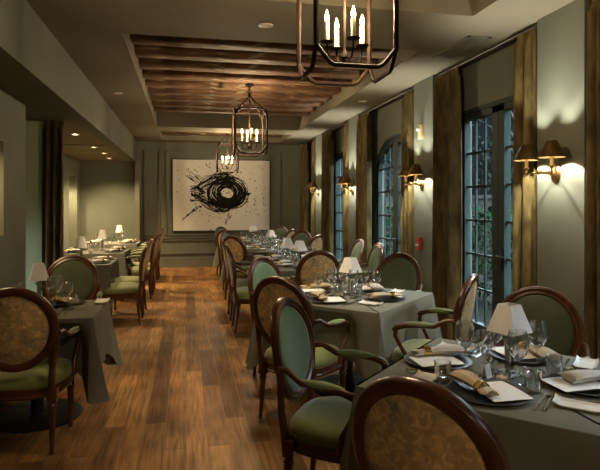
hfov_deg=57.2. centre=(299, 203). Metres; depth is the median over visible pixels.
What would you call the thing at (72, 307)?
water tumbler
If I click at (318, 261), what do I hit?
armchair
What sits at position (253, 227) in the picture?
table lamp
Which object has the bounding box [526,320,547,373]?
wine glass
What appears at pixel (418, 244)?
fire alarm
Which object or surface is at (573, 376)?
rolled napkin
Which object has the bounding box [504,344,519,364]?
water tumbler
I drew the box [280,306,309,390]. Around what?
cushion
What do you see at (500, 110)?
door
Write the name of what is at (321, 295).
rolled napkin
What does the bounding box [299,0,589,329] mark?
wall
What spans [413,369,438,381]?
dish
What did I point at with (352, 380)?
dining table
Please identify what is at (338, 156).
door
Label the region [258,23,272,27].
recessed light
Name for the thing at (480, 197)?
wall
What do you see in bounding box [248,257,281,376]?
armchair
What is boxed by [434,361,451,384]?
water tumbler
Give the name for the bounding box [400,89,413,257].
curtain
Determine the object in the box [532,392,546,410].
knife
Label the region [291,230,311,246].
armchair
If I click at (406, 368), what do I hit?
knife
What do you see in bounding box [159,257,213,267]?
baseboard
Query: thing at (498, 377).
holder
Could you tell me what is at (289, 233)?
armchair
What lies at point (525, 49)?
curtain
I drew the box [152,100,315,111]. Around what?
ceiling beam
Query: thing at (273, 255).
rolled napkin
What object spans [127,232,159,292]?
armchair
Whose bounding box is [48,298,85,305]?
charger plate
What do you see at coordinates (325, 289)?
charger plate
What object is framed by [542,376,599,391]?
menu card
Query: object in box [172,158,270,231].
painting
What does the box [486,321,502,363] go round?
wine glass
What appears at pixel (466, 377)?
rolled napkin
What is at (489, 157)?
tree
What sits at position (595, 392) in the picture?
charger plate
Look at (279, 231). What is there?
armchair
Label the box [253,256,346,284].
tablecloth
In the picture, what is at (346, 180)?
wall sconce
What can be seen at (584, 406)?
dish
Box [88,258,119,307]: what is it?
tablecloth
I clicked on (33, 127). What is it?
wall
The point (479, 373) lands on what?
wine glass
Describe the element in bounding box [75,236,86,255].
table lamp
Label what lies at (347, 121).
curtain rod
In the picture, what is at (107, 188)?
wall
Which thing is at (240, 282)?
armchair
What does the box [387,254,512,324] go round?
patio
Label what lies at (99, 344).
tablecloth
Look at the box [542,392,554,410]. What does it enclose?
spoon
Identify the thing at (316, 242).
armchair
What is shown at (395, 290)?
dish
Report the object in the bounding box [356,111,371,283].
curtain
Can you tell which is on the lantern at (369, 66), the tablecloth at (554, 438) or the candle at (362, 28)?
the candle at (362, 28)
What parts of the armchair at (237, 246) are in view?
leg, panel, frame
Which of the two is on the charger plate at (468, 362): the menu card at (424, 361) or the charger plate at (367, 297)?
the menu card at (424, 361)
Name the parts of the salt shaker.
lid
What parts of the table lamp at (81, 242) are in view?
lamp shade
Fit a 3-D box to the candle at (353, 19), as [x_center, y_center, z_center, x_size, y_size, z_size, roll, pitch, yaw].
[0.279,-0.952,2.873,0.027,0.168,0.027,0,0,-12]
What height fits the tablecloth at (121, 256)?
0.544 m
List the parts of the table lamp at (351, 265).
lamp shade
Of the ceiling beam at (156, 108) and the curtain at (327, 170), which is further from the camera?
the curtain at (327, 170)
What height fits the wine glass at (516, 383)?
0.225 m
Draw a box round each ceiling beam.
[130,34,391,58]
[135,45,377,69]
[139,58,363,79]
[142,69,351,87]
[145,79,340,94]
[148,87,331,100]
[150,94,323,106]
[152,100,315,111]
[154,106,309,115]
[161,131,284,134]
[162,132,281,137]
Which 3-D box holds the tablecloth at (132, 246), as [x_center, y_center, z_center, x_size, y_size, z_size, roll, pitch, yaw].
[-3.699,1.020,10.672,1.196,0.544,1.134,0,0,-12]
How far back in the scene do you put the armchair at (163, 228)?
11.25 m
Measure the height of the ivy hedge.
1.573 m
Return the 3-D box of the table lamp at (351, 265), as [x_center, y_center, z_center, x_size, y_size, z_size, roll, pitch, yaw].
[0.414,0.593,4.508,0.136,0.310,0.136,0,0,-43]
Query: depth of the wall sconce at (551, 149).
4.13 m
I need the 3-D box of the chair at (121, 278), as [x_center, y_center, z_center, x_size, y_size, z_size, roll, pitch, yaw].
[-2.335,0.990,7.608,0.593,1.020,0.532,0,0,-12]
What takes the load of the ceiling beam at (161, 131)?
attached to the ceiling at (95, 34)
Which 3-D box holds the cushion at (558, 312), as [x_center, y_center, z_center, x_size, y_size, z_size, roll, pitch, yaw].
[1.370,0.734,3.168,0.396,0.420,0.090,0,0,33]
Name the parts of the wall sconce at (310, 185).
lamp shade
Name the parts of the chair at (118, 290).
seat rail, seat, leg, leg, frame, panel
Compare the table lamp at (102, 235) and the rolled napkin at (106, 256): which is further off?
the table lamp at (102, 235)
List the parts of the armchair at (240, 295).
panel, frame, leg, leg, seat rail, seat, arm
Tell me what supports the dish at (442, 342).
on the tablecloth at (554, 438)
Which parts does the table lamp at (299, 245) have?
lamp shade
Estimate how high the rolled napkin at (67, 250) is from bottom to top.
0.053 m
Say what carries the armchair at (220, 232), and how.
on the floor
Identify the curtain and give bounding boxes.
[42,120,63,296]
[300,143,307,231]
[311,138,315,236]
[321,131,333,254]
[343,122,348,276]
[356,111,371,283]
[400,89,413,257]
[432,67,461,339]
[513,26,536,291]
[585,0,599,359]
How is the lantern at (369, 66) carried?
hanging from the boards
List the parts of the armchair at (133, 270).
arm, arm, seat, leg, frame, panel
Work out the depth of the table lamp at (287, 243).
7.06 m
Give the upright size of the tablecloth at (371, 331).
0.544 m
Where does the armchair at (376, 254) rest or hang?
on the floor
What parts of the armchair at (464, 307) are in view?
seat, arm, arm, frame, panel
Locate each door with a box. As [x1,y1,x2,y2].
[310,162,310,234]
[334,152,342,263]
[375,134,400,257]
[462,95,513,345]
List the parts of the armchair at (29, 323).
panel, frame, seat, seat rail, leg, arm, leg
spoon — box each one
[406,370,451,378]
[468,347,482,356]
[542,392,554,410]
[558,367,579,369]
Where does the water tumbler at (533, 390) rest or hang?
on the tablecloth at (554, 438)
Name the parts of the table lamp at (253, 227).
lamp shade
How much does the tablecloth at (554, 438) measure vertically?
0.544 m
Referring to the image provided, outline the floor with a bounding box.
[0,266,391,469]
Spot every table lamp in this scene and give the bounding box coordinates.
[29,263,48,294]
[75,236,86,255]
[98,230,106,250]
[116,225,122,241]
[250,225,257,240]
[266,230,275,248]
[281,238,293,261]
[292,240,306,261]
[339,257,361,296]
[487,302,532,379]
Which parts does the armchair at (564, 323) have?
arm, arm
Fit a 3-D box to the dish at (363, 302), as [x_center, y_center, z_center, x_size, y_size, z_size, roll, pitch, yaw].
[0.523,0.735,4.090,0.176,0.026,0.094,0,0,33]
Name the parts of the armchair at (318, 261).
panel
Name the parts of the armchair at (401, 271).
frame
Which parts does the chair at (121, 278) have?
seat, leg, leg, frame, panel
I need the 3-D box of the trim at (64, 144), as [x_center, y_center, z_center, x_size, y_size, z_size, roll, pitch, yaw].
[-3.744,-0.974,9.069,1.050,0.012,0.040,0,0,-12]
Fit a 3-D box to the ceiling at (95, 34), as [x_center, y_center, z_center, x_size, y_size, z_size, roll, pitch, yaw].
[-0.162,-1.760,5.634,4.230,0.580,16.300,0,0,-12]
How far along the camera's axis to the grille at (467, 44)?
5.13 m
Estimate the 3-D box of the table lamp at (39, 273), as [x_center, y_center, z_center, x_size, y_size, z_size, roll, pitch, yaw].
[-1.923,0.593,4.054,0.136,0.310,0.136,0,0,-26]
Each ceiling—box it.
[26,0,574,144]
[63,122,126,160]
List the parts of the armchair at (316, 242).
frame, panel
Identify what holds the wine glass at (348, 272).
on the tablecloth at (371, 331)
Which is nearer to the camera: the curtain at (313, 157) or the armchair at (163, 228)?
the armchair at (163, 228)
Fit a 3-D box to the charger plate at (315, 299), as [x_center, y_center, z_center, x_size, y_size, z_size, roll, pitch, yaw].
[0.210,0.740,4.224,0.316,0.016,0.316,0,0,33]
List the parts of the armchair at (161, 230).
leg, frame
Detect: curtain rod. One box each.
[323,121,348,134]
[361,87,413,114]
[436,24,536,76]
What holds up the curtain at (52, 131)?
hanging from the wall at (33, 127)
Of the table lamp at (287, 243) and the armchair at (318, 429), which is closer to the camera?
the armchair at (318, 429)
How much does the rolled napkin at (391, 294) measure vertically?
0.053 m
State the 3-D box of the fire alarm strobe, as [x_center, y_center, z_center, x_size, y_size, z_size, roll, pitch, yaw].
[1.416,-0.860,6.544,0.070,0.170,0.080,0,0,-12]
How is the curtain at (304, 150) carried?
hanging from the curtain rod
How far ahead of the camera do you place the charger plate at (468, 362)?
2.54 m
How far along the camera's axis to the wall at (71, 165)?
12.08 m
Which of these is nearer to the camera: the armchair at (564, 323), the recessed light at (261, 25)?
the armchair at (564, 323)
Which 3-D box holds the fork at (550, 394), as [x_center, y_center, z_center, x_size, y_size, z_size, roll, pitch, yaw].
[1.051,0.743,2.096,0.202,0.004,0.022,0,0,33]
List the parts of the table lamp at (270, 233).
lamp shade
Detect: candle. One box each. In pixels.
[325,11,328,38]
[334,19,338,46]
[351,6,355,35]
[360,15,364,42]
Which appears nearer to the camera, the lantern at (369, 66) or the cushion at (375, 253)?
the lantern at (369, 66)
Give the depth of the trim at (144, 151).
13.03 m
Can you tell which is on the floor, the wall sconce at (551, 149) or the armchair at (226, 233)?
the armchair at (226, 233)
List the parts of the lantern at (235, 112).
candle arm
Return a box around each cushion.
[49,260,93,299]
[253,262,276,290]
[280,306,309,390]
[351,242,360,260]
[369,246,380,279]
[380,258,416,290]
[504,295,574,355]
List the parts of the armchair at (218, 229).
frame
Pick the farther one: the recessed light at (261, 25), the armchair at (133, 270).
the armchair at (133, 270)
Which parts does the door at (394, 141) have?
handle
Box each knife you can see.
[405,368,445,375]
[476,347,489,357]
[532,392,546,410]
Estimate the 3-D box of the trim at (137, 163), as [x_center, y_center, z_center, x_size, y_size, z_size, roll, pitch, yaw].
[-3.732,0.260,12.682,0.100,2.480,0.450,0,0,-12]
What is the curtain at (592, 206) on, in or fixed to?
hanging from the curtain rod
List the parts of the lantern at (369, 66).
candle arm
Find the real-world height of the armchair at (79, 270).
1.020 m
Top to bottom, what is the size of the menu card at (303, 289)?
0.005 m
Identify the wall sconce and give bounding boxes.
[306,182,318,196]
[337,176,353,194]
[398,164,423,190]
[514,140,565,183]
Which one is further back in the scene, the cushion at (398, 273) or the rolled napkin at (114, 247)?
the rolled napkin at (114, 247)
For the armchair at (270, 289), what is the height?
1.020 m
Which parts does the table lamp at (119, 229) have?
lamp shade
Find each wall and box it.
[0,89,25,288]
[26,120,45,294]
[64,154,79,250]
[80,141,298,257]
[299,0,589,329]
[386,194,512,280]
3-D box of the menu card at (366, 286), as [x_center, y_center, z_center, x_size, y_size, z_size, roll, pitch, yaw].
[0.545,0.727,4.797,0.164,0.005,0.210,0,0,-12]
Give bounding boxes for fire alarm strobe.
[416,124,422,138]
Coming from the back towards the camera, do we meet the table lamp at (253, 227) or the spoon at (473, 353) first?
the table lamp at (253, 227)
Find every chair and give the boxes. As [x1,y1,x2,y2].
[102,241,149,324]
[110,239,152,316]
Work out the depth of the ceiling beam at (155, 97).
8.70 m
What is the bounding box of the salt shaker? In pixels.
[486,357,493,373]
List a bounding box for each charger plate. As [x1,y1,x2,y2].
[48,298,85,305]
[301,288,330,292]
[309,296,347,302]
[353,285,384,291]
[366,296,405,300]
[404,352,472,369]
[447,378,531,405]
[489,346,555,363]
[546,372,599,396]
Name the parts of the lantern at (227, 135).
candle arm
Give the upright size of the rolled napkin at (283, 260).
0.053 m
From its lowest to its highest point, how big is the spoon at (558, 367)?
0.010 m
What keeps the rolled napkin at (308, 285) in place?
on the menu card at (303, 289)
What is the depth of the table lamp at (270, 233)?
9.24 m
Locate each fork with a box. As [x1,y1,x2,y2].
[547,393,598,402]
[560,359,569,369]
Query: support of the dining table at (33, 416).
on the floor
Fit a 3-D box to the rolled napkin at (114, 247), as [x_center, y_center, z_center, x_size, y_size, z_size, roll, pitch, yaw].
[-2.998,0.718,9.083,0.107,0.053,0.273,0,0,33]
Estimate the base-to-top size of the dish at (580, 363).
0.026 m
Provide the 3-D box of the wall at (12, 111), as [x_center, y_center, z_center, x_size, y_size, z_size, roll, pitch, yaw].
[-2.006,0.260,1.254,0.320,2.480,8.470,0,0,-12]
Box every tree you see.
[386,149,392,197]
[472,109,513,194]
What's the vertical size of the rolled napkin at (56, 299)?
0.053 m
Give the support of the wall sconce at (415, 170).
attached to the wall at (562, 33)
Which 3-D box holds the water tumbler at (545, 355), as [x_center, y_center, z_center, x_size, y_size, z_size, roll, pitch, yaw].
[1.096,0.702,2.372,0.073,0.092,0.072,0,0,-12]
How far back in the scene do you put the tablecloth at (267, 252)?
8.85 m
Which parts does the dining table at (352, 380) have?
plate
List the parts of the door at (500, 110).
frame, handle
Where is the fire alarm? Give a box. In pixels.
[415,237,421,249]
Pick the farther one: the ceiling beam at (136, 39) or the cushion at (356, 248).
the cushion at (356, 248)
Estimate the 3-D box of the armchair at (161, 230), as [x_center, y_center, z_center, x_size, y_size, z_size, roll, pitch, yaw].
[-2.941,0.990,10.629,0.596,1.020,0.638,0,0,-12]
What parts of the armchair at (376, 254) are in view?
arm, frame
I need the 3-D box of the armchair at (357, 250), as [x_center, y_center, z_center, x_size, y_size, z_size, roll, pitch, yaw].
[0.575,0.990,7.559,0.596,1.020,0.638,0,0,-12]
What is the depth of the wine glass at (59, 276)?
3.98 m
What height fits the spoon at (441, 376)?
0.010 m
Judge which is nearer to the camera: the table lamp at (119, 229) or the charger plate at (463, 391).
the charger plate at (463, 391)
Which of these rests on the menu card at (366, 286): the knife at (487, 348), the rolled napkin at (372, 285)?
the rolled napkin at (372, 285)
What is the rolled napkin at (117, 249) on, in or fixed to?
on the charger plate
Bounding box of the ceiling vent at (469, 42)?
[432,35,491,58]
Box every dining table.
[0,398,82,433]
[315,360,363,395]
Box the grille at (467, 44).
[438,38,484,57]
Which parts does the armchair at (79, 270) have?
arm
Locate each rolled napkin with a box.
[50,296,79,303]
[64,249,79,251]
[90,258,107,262]
[93,255,111,258]
[106,248,122,251]
[110,246,125,248]
[266,254,280,257]
[274,259,290,263]
[300,282,331,288]
[310,291,327,299]
[365,281,383,288]
[366,291,401,297]
[411,344,468,355]
[446,369,498,395]
[514,340,561,359]
[557,369,599,383]
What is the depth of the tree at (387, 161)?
23.40 m
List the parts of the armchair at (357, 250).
frame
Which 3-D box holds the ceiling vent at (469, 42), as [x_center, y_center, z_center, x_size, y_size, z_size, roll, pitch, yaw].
[1.504,-1.464,5.163,0.220,0.012,0.720,0,0,-12]
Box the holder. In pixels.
[493,369,510,382]
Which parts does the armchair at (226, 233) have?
frame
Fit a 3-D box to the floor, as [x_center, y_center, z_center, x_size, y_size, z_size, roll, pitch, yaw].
[-1.273,1.560,5.404,6.500,0.120,16.300,0,0,-12]
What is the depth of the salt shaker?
2.43 m
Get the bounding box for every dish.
[93,297,109,303]
[357,299,383,305]
[388,288,404,292]
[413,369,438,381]
[436,341,475,351]
[551,393,599,413]
[572,355,598,369]
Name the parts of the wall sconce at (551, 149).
lamp shade, lamp shade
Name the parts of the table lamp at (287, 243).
lamp shade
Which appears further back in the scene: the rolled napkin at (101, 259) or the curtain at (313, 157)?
the curtain at (313, 157)
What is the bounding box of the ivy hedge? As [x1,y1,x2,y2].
[386,205,512,305]
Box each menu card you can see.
[302,288,324,291]
[323,297,344,301]
[354,285,371,289]
[409,354,464,366]
[484,381,533,401]
[489,346,539,358]
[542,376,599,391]
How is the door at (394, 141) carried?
in the wall at (562, 33)
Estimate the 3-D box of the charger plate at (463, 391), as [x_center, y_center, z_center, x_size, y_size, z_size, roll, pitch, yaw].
[0.740,0.740,2.157,0.316,0.016,0.316,0,0,33]
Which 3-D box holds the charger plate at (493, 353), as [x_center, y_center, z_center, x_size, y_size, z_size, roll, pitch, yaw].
[1.086,0.740,2.684,0.316,0.016,0.316,0,0,33]
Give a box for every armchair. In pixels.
[0,287,81,455]
[36,255,101,299]
[122,234,158,300]
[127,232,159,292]
[134,229,162,282]
[139,227,164,277]
[214,226,225,274]
[217,229,230,279]
[220,231,235,289]
[221,240,250,320]
[222,235,262,299]
[225,244,249,332]
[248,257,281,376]
[253,276,350,418]
[270,297,388,469]
[271,226,287,239]
[272,229,296,245]
[285,234,323,255]
[285,250,340,286]
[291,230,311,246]
[338,239,363,283]
[347,243,383,285]
[352,375,510,469]
[355,253,422,364]
[389,273,478,364]
[478,286,590,358]
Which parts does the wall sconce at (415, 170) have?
lamp shade, lamp shade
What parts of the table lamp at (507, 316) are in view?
lamp shade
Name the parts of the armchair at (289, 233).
frame, panel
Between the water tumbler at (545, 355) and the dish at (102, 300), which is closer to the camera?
the water tumbler at (545, 355)
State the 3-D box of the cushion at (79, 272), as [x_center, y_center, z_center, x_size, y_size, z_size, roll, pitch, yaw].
[-2.126,0.734,5.130,0.396,0.420,0.090,0,0,-12]
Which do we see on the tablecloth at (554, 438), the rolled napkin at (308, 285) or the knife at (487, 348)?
the knife at (487, 348)
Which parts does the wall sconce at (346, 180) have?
lamp shade, lamp shade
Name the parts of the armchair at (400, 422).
panel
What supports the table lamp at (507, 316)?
on the tablecloth at (554, 438)
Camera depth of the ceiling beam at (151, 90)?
8.21 m
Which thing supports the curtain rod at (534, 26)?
attached to the wall at (562, 33)
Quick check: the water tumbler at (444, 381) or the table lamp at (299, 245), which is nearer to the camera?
the water tumbler at (444, 381)
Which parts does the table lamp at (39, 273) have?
lamp shade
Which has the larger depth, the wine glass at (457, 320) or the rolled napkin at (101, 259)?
the rolled napkin at (101, 259)
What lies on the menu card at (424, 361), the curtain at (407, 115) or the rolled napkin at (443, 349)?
the rolled napkin at (443, 349)
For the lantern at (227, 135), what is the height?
1.157 m
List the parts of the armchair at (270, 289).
leg, panel, frame, seat, seat rail, leg, arm, leg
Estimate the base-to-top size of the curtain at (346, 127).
2.910 m
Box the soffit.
[0,0,136,161]
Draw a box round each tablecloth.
[47,299,122,404]
[64,248,131,275]
[87,241,140,261]
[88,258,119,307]
[212,238,281,266]
[219,245,304,281]
[245,283,441,379]
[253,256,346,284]
[339,338,599,469]
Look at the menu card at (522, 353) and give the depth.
2.68 m
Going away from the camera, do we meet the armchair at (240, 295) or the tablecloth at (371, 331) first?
the tablecloth at (371, 331)
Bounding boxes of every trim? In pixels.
[64,144,106,145]
[135,161,140,240]
[141,150,280,254]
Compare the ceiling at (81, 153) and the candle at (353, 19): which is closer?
the candle at (353, 19)
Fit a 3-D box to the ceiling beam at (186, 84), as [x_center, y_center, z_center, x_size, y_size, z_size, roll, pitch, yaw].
[-0.765,-1.713,7.782,2.732,0.194,0.248,0,0,-12]
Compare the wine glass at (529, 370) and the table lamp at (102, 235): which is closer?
the wine glass at (529, 370)
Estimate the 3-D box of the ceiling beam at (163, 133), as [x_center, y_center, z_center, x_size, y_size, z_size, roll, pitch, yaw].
[-1.775,-1.661,12.653,2.732,0.198,0.187,0,0,-12]
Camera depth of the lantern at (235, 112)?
7.40 m
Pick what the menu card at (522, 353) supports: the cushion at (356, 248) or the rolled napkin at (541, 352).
the rolled napkin at (541, 352)
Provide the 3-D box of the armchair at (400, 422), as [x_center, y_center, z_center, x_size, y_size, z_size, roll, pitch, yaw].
[0.481,0.990,1.732,0.638,1.020,0.596,0,0,40]
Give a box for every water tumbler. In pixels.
[67,295,77,308]
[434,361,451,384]
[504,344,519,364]
[523,368,541,393]
[545,355,562,374]
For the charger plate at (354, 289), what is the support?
on the tablecloth at (371, 331)
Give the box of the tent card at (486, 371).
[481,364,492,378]
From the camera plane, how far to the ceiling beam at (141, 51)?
6.13 m
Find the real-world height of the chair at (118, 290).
1.020 m
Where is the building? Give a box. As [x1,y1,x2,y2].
[386,109,513,197]
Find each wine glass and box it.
[50,276,62,307]
[348,272,358,298]
[455,320,474,371]
[474,330,493,377]
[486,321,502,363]
[506,330,528,387]
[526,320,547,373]
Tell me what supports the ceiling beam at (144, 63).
attached to the ceiling at (95, 34)
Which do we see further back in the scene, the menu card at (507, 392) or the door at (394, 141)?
the door at (394, 141)
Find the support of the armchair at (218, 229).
on the floor
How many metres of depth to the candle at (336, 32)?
3.06 m
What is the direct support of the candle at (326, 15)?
on the lantern at (369, 66)
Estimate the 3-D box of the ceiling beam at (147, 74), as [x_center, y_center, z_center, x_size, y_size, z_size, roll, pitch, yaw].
[-0.661,-1.713,7.277,2.732,0.194,0.248,0,0,-12]
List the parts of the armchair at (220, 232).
leg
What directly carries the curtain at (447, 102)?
hanging from the curtain rod at (534, 26)
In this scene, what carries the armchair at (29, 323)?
on the floor
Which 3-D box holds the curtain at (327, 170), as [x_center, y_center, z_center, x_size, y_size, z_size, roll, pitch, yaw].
[0.543,0.025,11.036,0.145,2.910,0.701,0,0,-12]
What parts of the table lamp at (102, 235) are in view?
lamp shade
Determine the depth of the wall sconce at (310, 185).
11.43 m
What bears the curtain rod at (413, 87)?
attached to the wall at (562, 33)
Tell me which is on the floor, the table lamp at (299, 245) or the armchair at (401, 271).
the armchair at (401, 271)
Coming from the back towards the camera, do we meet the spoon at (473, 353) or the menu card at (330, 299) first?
the menu card at (330, 299)
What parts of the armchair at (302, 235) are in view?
frame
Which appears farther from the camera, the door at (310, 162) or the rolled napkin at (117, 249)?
the door at (310, 162)
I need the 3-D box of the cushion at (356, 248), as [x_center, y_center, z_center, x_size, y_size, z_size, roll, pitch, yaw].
[0.789,0.734,7.598,0.090,0.420,0.396,0,0,-12]
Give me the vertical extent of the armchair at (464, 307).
1.020 m
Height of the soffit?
1.070 m
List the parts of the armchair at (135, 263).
seat, frame, panel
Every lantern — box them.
[216,133,238,173]
[232,83,267,156]
[297,0,398,86]
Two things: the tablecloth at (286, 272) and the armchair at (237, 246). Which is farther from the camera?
the armchair at (237, 246)
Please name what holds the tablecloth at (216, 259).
on the dining table
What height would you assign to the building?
6.600 m
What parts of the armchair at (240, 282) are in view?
panel, frame, leg, leg, seat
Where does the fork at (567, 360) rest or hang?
on the tablecloth at (554, 438)
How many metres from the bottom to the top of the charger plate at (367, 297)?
0.016 m

